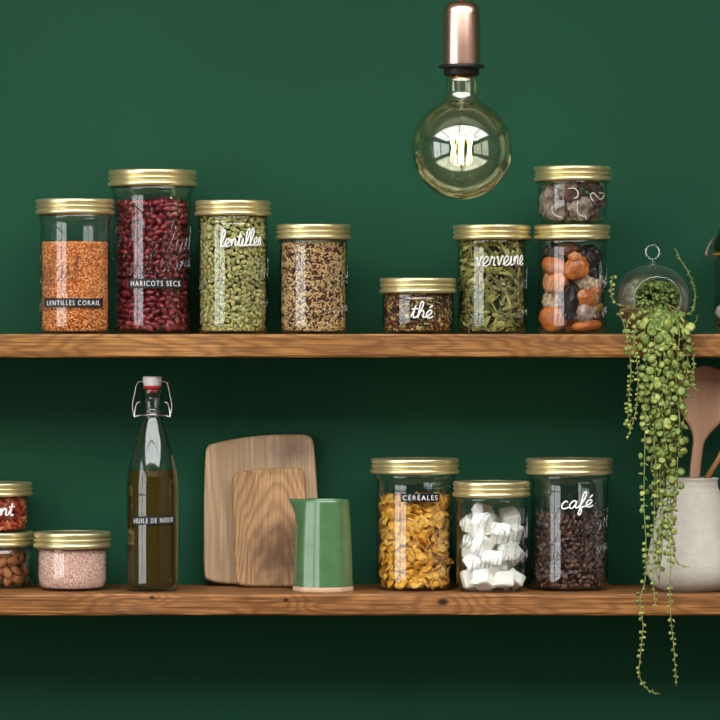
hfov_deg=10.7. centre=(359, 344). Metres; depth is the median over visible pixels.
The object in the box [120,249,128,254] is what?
kidney bean
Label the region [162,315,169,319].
kidney bean
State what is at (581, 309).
fig
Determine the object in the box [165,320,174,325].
kidney bean
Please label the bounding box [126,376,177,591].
bottle
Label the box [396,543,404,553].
flake
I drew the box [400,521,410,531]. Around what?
flake
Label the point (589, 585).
coffee bean
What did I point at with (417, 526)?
flake
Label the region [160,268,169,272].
kidney bean
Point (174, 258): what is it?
kidney bean
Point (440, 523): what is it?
flake
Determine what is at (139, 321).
kidney bean
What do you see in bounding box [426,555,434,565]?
flake
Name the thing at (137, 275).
kidney bean
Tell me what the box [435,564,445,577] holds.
flake
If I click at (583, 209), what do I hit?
dried slice
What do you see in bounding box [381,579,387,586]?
flake
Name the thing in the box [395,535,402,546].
flake
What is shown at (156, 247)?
kidney bean
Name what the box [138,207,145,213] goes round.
kidney bean
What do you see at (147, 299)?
kidney bean
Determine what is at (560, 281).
apricot
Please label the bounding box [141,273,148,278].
kidney bean
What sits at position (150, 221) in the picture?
kidney bean
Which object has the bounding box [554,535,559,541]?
coffee bean
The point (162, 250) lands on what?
kidney bean
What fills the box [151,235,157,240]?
kidney bean
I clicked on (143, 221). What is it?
kidney bean
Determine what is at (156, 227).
kidney bean
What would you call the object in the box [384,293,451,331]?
tea
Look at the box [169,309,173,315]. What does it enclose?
kidney bean
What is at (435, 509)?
flake
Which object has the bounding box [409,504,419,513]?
flake
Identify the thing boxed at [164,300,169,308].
kidney bean
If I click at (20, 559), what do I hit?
almond
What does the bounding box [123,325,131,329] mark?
kidney bean
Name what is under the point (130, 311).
kidney bean
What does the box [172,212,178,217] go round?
kidney bean
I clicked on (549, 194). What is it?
dried slice
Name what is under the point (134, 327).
kidney bean
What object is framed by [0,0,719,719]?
wall
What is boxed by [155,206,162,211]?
kidney bean
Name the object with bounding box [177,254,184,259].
kidney bean
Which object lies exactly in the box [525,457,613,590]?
storage jar
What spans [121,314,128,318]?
kidney bean
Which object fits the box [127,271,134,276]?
kidney bean
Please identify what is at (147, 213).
kidney bean
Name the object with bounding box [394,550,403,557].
flake
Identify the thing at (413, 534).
flake
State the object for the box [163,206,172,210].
kidney bean
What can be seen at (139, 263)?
kidney bean
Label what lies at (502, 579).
sugar cube
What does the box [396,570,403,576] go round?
flake
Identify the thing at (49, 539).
storage jar
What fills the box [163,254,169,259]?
kidney bean
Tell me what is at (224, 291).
lentils
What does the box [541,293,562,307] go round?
fig
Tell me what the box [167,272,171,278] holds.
kidney bean
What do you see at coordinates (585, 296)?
apricot
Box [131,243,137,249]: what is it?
kidney bean
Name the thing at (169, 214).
kidney bean
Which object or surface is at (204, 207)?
storage jar
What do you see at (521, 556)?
sugar cube
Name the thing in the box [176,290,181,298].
kidney bean
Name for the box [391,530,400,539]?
flake
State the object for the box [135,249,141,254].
kidney bean
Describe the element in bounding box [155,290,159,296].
kidney bean
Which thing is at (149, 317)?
kidney bean
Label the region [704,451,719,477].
wooden spoon
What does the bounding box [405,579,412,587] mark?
flake
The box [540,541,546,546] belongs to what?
coffee bean
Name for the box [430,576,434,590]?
flake
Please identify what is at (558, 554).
coffee bean
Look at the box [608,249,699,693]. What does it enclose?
trailing plant
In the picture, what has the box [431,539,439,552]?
flake
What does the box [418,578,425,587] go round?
flake
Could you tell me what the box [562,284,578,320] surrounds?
prune
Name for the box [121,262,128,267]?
kidney bean
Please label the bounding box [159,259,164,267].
kidney bean
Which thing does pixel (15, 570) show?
almond
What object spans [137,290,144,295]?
kidney bean
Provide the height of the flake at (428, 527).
0.017 m
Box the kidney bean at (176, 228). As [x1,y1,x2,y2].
[173,225,179,231]
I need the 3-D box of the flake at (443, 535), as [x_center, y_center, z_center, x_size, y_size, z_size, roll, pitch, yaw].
[0.108,0.245,4.971,0.016,0.012,0.007,0,0,-33]
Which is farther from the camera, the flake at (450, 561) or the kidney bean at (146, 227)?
the flake at (450, 561)
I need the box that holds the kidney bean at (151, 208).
[149,205,154,213]
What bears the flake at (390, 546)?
in the storage jar at (383, 465)
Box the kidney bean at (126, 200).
[123,198,128,206]
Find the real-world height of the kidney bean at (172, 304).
0.009 m
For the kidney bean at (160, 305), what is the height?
0.009 m
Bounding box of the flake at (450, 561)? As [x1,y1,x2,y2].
[446,557,453,564]
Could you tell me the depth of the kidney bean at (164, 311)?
4.95 m
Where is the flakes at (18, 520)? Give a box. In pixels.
[0,496,26,529]
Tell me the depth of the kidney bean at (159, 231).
4.95 m
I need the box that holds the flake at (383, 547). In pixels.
[379,545,387,550]
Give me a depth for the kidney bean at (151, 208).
4.95 m
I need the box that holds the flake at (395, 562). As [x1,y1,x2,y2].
[393,555,400,565]
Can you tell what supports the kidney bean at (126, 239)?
in the storage jar at (119, 178)
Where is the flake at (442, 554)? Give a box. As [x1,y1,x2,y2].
[431,547,444,555]
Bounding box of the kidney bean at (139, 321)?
[135,318,141,325]
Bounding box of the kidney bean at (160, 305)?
[156,302,164,308]
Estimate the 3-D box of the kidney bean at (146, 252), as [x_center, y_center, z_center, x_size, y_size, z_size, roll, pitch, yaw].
[-0.274,-0.120,4.955,0.009,0.012,0.007,0,0,-31]
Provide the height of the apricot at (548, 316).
0.036 m
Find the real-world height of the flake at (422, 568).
0.014 m
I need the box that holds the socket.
[438,0,483,75]
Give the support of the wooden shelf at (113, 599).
attached to the wall
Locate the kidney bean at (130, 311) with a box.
[127,309,134,314]
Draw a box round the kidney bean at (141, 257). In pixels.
[138,255,145,260]
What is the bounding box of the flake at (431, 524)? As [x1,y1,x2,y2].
[425,518,434,528]
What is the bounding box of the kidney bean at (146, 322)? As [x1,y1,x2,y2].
[143,320,150,325]
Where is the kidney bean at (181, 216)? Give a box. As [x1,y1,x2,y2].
[178,213,184,218]
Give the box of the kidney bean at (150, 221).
[147,218,154,224]
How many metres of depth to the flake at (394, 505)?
4.96 m
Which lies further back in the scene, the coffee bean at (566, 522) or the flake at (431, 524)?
the flake at (431, 524)
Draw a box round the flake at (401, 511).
[398,508,407,520]
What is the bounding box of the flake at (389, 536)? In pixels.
[385,531,393,541]
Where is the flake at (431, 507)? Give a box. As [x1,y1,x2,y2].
[422,503,432,511]
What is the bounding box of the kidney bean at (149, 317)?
[146,313,153,320]
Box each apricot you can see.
[539,306,566,331]
[541,257,565,275]
[543,273,551,293]
[545,273,568,292]
[564,256,588,279]
[564,319,576,331]
[566,279,574,286]
[568,251,581,261]
[571,320,601,330]
[577,289,597,306]
[590,285,601,295]
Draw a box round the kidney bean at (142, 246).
[140,242,145,248]
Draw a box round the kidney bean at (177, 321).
[174,319,179,324]
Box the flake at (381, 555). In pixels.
[379,545,387,557]
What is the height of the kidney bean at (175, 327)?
0.008 m
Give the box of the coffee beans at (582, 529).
[532,509,606,587]
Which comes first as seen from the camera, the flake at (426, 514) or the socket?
the socket
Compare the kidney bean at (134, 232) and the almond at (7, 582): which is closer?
the kidney bean at (134, 232)
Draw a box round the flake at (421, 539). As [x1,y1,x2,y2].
[415,533,425,543]
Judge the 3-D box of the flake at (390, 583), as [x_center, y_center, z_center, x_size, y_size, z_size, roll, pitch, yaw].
[0.040,0.307,4.962,0.007,0.014,0.012,0,0,-31]
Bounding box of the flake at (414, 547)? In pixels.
[412,544,420,552]
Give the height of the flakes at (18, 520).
0.049 m
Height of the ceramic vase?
0.146 m
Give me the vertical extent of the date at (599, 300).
0.014 m
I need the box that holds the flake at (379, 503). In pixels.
[378,501,386,509]
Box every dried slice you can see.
[539,183,559,219]
[546,201,568,221]
[556,180,583,189]
[560,186,583,202]
[565,213,578,223]
[566,196,593,220]
[582,180,602,193]
[589,192,605,208]
[589,209,600,220]
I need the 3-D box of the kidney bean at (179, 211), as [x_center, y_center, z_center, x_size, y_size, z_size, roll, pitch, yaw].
[-0.233,-0.173,4.974,0.007,0.010,0.009,0,0,20]
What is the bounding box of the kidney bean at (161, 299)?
[158,296,165,301]
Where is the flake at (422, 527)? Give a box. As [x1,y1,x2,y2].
[420,521,429,530]
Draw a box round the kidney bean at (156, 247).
[154,242,159,250]
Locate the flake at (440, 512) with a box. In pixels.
[435,510,444,520]
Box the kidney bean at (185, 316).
[180,314,188,319]
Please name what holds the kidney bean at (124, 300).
in the storage jar at (119, 178)
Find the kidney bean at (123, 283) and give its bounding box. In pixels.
[121,279,125,286]
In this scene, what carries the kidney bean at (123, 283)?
in the storage jar at (119, 178)
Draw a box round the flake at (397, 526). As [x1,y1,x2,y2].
[393,522,400,534]
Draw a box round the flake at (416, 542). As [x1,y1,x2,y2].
[408,537,419,547]
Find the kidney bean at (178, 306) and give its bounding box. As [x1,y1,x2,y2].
[175,304,182,309]
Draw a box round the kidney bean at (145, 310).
[142,307,150,312]
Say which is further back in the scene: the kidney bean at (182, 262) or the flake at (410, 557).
the kidney bean at (182, 262)
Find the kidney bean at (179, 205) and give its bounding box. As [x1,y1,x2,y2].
[177,203,184,207]
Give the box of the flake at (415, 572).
[407,569,417,576]
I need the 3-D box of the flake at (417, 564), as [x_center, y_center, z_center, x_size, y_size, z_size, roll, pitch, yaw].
[0.074,0.284,4.948,0.017,0.013,0.013,0,0,-26]
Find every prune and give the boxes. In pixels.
[542,242,560,258]
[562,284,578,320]
[578,244,602,268]
[588,267,600,278]
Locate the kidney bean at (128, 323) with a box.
[125,321,134,326]
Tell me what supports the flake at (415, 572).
in the storage jar at (383, 465)
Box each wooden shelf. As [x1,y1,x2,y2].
[0,334,719,356]
[0,584,719,614]
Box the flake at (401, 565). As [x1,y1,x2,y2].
[398,562,410,573]
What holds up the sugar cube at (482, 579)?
in the storage jar at (463, 488)
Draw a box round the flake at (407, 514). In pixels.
[405,511,415,518]
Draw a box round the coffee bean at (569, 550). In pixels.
[566,547,572,553]
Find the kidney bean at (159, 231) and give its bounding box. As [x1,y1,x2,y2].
[154,229,162,234]
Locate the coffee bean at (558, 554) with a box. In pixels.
[555,552,562,556]
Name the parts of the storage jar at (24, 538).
glass, lid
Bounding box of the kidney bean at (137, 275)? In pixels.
[133,272,141,278]
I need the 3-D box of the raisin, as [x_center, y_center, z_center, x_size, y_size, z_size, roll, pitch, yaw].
[0.304,-0.048,4.953,0.019,0.016,0.013,0,0,-40]
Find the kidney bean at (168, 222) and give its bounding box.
[164,220,172,225]
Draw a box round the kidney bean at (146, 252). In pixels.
[144,247,150,255]
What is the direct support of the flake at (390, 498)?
in the storage jar at (383, 465)
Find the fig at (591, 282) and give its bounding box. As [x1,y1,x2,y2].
[574,274,603,289]
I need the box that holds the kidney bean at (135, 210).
[131,208,138,213]
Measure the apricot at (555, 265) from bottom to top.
0.029 m
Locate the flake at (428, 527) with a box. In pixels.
[427,523,435,533]
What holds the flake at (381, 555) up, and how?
in the storage jar at (383, 465)
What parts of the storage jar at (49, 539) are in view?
lid, glass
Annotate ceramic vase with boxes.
[646,477,719,591]
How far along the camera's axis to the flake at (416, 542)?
4.95 m
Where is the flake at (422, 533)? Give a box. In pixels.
[417,530,428,538]
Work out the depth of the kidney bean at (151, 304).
4.95 m
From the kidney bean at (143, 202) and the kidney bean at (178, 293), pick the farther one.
the kidney bean at (178, 293)
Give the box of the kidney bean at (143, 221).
[141,218,145,225]
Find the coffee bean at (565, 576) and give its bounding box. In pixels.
[562,572,567,579]
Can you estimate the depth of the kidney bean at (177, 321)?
4.97 m
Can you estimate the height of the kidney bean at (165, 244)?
0.008 m
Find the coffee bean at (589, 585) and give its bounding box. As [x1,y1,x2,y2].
[584,583,591,588]
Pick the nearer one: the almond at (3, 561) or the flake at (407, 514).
the flake at (407, 514)
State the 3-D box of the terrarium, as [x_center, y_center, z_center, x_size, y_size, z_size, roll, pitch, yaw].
[0.377,-0.073,4.963,0.097,0.116,0.091,0,0,0]
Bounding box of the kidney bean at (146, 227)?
[144,225,150,229]
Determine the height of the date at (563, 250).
0.020 m
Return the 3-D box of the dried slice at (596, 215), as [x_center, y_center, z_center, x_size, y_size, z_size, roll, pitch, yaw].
[0.300,-0.168,4.946,0.024,0.018,0.012,0,0,-34]
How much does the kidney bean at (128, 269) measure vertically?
0.008 m
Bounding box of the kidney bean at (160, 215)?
[158,213,163,220]
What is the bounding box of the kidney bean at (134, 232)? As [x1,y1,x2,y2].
[130,230,136,235]
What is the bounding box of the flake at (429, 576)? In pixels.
[424,572,431,579]
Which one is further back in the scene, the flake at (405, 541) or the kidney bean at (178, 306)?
the kidney bean at (178, 306)
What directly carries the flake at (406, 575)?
in the storage jar at (383, 465)
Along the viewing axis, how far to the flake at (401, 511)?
4.95 m
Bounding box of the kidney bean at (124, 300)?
[121,298,127,303]
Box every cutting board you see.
[204,434,317,584]
[232,467,305,586]
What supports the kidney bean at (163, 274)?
in the storage jar at (119, 178)
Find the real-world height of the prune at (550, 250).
0.028 m
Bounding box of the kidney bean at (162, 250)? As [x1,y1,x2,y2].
[160,248,168,253]
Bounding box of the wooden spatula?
[677,366,719,477]
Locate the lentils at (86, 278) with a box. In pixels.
[42,241,107,331]
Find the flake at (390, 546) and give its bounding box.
[387,544,392,554]
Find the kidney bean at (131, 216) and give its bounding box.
[128,214,135,219]
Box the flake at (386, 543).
[384,539,391,545]
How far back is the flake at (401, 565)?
4.95 m
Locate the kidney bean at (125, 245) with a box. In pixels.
[123,242,127,249]
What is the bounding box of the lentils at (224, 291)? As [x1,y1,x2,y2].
[200,215,265,331]
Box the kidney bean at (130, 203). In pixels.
[127,201,133,207]
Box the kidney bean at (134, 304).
[129,302,138,307]
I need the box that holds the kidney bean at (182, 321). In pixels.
[180,318,184,325]
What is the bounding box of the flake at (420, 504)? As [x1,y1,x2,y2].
[418,502,426,512]
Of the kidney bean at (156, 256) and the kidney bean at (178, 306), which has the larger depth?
the kidney bean at (178, 306)
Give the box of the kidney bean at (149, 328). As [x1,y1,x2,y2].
[146,325,152,331]
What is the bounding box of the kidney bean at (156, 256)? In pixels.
[154,254,160,259]
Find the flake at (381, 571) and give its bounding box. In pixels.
[379,564,385,576]
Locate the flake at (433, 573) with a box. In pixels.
[429,568,438,580]
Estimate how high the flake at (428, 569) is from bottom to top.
0.014 m
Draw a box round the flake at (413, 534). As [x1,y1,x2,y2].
[411,527,415,540]
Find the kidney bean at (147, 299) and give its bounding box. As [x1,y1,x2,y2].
[144,297,151,301]
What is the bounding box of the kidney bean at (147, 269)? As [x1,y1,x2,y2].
[145,265,153,271]
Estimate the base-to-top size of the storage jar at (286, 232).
0.141 m
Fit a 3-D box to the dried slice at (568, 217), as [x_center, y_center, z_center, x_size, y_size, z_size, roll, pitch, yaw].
[0.275,-0.169,4.964,0.024,0.031,0.014,0,0,30]
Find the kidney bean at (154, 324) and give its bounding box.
[151,322,158,327]
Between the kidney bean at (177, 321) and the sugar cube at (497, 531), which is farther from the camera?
the kidney bean at (177, 321)
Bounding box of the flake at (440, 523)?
[437,518,444,528]
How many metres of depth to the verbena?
4.94 m
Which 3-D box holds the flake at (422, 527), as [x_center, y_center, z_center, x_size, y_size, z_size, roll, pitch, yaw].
[0.084,0.234,4.953,0.017,0.014,0.010,0,0,-27]
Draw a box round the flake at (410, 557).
[404,548,415,562]
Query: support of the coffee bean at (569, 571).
in the storage jar at (538, 465)
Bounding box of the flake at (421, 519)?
[416,515,428,526]
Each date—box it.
[556,242,579,257]
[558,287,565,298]
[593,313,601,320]
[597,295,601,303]
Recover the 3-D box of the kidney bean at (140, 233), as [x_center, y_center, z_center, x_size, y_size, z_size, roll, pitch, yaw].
[-0.281,-0.143,4.955,0.012,0.008,0.007,0,0,34]
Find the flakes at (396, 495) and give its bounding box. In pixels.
[378,492,451,587]
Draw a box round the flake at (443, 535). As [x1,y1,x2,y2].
[441,529,447,538]
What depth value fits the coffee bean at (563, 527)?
4.94 m
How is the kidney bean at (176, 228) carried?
in the storage jar at (119, 178)
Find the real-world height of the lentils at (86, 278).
0.116 m
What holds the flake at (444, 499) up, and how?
in the storage jar at (383, 465)
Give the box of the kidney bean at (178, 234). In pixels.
[176,231,182,236]
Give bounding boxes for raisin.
[594,303,603,313]
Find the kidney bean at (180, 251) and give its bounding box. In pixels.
[178,248,185,253]
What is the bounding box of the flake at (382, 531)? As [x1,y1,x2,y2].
[381,529,385,539]
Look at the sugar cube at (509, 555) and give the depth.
4.93 m
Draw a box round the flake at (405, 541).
[401,536,410,544]
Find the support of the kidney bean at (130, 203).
in the storage jar at (119, 178)
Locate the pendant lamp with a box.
[411,0,511,199]
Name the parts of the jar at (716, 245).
glass lid, glass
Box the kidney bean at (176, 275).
[172,273,179,278]
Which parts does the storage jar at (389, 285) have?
lid, glass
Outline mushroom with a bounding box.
[715,304,719,318]
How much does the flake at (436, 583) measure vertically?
0.018 m
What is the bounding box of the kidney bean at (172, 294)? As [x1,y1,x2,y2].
[169,291,175,296]
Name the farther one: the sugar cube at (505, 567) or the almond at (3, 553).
the almond at (3, 553)
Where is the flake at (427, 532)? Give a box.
[425,528,432,537]
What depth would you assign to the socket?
4.74 m
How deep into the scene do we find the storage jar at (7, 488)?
4.99 m
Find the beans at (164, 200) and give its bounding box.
[115,197,189,331]
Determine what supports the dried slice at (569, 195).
in the storage jar at (554, 173)
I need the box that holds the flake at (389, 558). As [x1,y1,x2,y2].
[386,554,393,565]
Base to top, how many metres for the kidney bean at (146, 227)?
0.007 m
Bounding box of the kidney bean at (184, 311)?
[181,307,186,313]
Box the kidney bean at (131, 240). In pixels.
[129,237,137,243]
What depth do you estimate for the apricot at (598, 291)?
4.95 m
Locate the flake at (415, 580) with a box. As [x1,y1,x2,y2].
[409,576,418,583]
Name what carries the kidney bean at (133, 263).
in the storage jar at (119, 178)
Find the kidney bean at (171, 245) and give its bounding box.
[169,244,178,247]
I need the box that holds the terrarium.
[615,245,689,333]
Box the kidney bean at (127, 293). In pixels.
[125,290,131,296]
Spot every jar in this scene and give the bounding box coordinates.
[0,481,32,532]
[0,530,34,588]
[33,530,110,590]
[35,198,114,333]
[108,169,196,333]
[195,200,270,333]
[276,224,350,333]
[371,457,458,590]
[379,278,456,333]
[452,480,530,592]
[453,224,530,333]
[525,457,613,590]
[533,224,610,333]
[534,165,611,224]
[705,229,719,332]
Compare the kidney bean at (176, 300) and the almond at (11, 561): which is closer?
the kidney bean at (176, 300)
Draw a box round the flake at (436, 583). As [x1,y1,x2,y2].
[427,573,439,586]
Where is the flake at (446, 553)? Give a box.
[439,551,448,564]
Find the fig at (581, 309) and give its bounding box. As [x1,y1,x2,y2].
[573,304,597,321]
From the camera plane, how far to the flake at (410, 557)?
4.95 m
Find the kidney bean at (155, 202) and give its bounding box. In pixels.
[152,199,160,204]
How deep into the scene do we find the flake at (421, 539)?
4.95 m
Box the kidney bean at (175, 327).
[170,324,177,330]
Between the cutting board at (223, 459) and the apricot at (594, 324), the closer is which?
the apricot at (594, 324)
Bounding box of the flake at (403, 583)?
[398,574,407,587]
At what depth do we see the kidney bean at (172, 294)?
4.96 m
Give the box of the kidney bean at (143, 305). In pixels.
[139,303,147,308]
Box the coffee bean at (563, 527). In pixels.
[560,525,565,531]
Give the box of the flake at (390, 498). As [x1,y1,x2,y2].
[387,496,395,502]
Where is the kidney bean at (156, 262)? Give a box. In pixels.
[152,259,160,265]
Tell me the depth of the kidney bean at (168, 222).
4.96 m
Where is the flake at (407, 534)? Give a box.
[403,531,410,538]
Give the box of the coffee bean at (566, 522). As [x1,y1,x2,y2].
[564,519,568,525]
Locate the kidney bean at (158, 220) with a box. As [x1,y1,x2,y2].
[156,216,162,225]
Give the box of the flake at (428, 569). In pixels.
[421,565,431,572]
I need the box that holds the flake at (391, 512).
[387,508,396,520]
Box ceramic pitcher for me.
[289,498,352,592]
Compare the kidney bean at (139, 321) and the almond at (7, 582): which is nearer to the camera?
the kidney bean at (139, 321)
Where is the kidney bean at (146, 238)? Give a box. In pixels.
[144,236,150,242]
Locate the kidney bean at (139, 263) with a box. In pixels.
[136,261,143,265]
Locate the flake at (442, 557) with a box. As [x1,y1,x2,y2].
[439,545,445,560]
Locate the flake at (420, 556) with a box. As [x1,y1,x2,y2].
[415,549,426,560]
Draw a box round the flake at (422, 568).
[418,566,428,573]
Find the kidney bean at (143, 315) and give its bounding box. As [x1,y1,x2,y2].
[140,312,146,319]
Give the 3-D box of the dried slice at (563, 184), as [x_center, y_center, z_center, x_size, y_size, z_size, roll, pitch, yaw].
[0.269,-0.205,4.931,0.036,0.015,0.013,0,0,0]
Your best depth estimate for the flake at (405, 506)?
4.95 m
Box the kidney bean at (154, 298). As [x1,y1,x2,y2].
[149,295,157,301]
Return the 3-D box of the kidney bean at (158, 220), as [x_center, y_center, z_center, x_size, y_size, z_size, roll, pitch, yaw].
[-0.259,-0.160,4.955,0.009,0.012,0.007,0,0,31]
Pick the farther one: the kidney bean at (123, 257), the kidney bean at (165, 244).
the kidney bean at (123, 257)
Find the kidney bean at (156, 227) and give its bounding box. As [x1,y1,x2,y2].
[153,225,158,231]
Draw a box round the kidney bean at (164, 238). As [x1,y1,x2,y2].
[161,234,167,242]
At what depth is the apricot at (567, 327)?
4.96 m
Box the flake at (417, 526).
[410,521,423,533]
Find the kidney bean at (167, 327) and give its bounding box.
[164,323,170,331]
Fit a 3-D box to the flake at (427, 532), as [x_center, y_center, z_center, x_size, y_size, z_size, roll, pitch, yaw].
[0.089,0.242,4.952,0.008,0.015,0.017,0,0,15]
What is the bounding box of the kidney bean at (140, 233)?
[137,231,145,236]
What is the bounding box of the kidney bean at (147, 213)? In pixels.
[144,211,153,216]
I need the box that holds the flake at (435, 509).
[432,504,439,513]
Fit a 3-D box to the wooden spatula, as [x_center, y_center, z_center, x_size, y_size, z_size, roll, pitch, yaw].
[0.447,0.164,4.970,0.074,0.273,0.035,0,0,0]
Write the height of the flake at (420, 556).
0.016 m
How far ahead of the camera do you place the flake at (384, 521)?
4.97 m
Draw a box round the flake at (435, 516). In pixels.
[429,513,438,522]
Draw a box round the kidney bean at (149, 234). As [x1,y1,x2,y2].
[146,231,153,236]
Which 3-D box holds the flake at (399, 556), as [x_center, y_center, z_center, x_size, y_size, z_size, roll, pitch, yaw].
[0.054,0.278,4.952,0.014,0.017,0.007,0,0,-29]
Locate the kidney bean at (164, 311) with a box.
[161,307,166,314]
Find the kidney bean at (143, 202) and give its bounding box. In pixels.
[141,199,148,205]
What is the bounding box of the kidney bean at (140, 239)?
[138,236,142,244]
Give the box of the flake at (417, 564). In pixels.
[412,561,423,570]
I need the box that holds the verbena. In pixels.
[458,239,524,331]
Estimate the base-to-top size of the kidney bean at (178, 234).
0.009 m
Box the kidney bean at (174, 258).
[169,256,177,261]
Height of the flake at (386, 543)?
0.016 m
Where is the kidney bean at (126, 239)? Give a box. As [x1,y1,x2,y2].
[122,235,128,242]
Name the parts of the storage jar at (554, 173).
glass, lid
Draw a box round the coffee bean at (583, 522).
[580,520,586,525]
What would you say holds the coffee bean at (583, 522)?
in the storage jar at (538, 465)
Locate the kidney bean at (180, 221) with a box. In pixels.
[175,219,182,224]
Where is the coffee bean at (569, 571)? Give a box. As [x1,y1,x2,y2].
[566,569,572,574]
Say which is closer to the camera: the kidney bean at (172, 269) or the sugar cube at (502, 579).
the sugar cube at (502, 579)
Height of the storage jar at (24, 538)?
0.073 m
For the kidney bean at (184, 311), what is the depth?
4.99 m
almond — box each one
[0,550,10,557]
[0,557,6,567]
[1,566,11,578]
[4,576,12,586]
[7,556,17,566]
[9,547,20,557]
[11,566,21,575]
[12,575,22,583]
[17,552,23,564]
[19,562,27,575]
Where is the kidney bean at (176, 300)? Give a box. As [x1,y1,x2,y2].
[172,298,179,302]
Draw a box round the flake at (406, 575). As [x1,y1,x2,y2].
[404,568,412,578]
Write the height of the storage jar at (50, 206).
0.173 m
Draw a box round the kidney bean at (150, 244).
[148,241,155,246]
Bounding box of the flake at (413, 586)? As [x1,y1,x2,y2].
[410,583,421,588]
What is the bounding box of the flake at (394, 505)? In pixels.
[390,502,400,508]
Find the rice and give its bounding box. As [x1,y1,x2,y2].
[281,240,345,331]
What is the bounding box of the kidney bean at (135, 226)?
[133,224,142,229]
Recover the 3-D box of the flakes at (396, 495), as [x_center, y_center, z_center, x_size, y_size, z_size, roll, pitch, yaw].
[0.070,0.252,4.994,0.090,0.125,0.090,0,0,37]
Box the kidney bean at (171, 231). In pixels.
[169,229,174,237]
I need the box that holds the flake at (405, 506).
[395,504,408,514]
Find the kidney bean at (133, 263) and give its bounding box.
[130,260,136,266]
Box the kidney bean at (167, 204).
[164,201,173,206]
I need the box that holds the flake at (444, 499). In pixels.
[440,494,447,505]
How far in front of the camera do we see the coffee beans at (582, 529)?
4.96 m
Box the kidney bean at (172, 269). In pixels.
[170,265,174,272]
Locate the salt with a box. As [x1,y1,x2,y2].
[38,548,106,588]
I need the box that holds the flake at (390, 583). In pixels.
[387,580,394,587]
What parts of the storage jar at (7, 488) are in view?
glass, lid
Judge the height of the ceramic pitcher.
0.120 m
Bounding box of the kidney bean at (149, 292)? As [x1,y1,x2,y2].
[145,290,153,294]
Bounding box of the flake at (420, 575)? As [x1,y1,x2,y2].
[416,573,426,579]
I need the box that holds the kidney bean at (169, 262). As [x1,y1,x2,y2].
[167,260,171,266]
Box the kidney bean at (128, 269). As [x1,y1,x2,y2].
[126,267,133,271]
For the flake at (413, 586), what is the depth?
4.95 m
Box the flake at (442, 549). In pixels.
[438,543,446,552]
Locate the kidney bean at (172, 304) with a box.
[169,302,175,308]
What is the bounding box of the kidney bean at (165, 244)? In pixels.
[161,242,169,247]
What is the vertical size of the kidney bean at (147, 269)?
0.009 m
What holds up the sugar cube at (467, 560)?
in the storage jar at (463, 488)
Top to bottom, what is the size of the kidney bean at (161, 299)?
0.008 m
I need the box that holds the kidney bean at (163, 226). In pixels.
[160,223,166,229]
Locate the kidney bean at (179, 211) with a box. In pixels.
[177,207,182,214]
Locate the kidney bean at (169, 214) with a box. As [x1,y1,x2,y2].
[165,211,172,218]
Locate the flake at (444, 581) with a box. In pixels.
[439,576,449,584]
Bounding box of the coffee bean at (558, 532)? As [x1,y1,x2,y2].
[555,529,561,535]
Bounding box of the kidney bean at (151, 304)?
[147,302,154,306]
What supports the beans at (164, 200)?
in the storage jar at (119, 178)
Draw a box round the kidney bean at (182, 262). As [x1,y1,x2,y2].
[179,260,184,268]
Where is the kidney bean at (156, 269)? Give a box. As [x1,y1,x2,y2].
[154,266,159,273]
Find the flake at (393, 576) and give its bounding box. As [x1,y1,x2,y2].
[388,568,398,580]
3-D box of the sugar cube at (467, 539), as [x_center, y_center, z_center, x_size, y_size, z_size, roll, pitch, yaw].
[0.141,0.259,4.950,0.021,0.030,0.029,0,0,6]
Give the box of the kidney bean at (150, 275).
[149,274,157,278]
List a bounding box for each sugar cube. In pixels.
[459,515,474,537]
[460,569,473,588]
[462,534,474,556]
[462,551,481,571]
[469,533,494,556]
[470,512,492,535]
[470,569,494,589]
[471,502,495,521]
[481,550,503,573]
[490,522,509,544]
[494,514,499,522]
[494,571,513,588]
[496,541,518,560]
[498,506,520,524]
[502,561,507,570]
[508,546,525,565]
[508,568,525,588]
[509,523,523,543]
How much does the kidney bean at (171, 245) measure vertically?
0.007 m
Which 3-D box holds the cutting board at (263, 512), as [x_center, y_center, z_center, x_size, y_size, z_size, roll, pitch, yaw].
[-0.118,0.239,5.038,0.099,0.157,0.028,0,0,0]
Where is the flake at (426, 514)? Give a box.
[423,512,432,517]
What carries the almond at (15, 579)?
in the storage jar at (24, 538)
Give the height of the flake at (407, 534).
0.012 m
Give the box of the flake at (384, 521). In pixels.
[382,517,387,524]
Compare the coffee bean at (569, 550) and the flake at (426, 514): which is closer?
the coffee bean at (569, 550)
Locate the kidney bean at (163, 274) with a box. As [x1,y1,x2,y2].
[158,272,166,277]
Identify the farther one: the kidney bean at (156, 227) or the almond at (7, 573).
the almond at (7, 573)
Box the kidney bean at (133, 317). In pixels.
[131,313,136,320]
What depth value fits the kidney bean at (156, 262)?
4.95 m
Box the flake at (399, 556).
[397,554,406,562]
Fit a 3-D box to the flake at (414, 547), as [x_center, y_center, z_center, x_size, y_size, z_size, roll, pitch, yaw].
[0.073,0.261,4.951,0.013,0.014,0.004,0,0,-35]
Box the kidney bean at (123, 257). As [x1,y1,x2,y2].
[121,254,125,261]
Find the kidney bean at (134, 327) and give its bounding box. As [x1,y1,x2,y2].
[132,325,139,329]
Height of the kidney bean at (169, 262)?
0.010 m
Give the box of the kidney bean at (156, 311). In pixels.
[152,309,160,314]
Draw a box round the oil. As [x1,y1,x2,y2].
[128,469,176,587]
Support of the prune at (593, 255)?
in the storage jar at (548, 232)

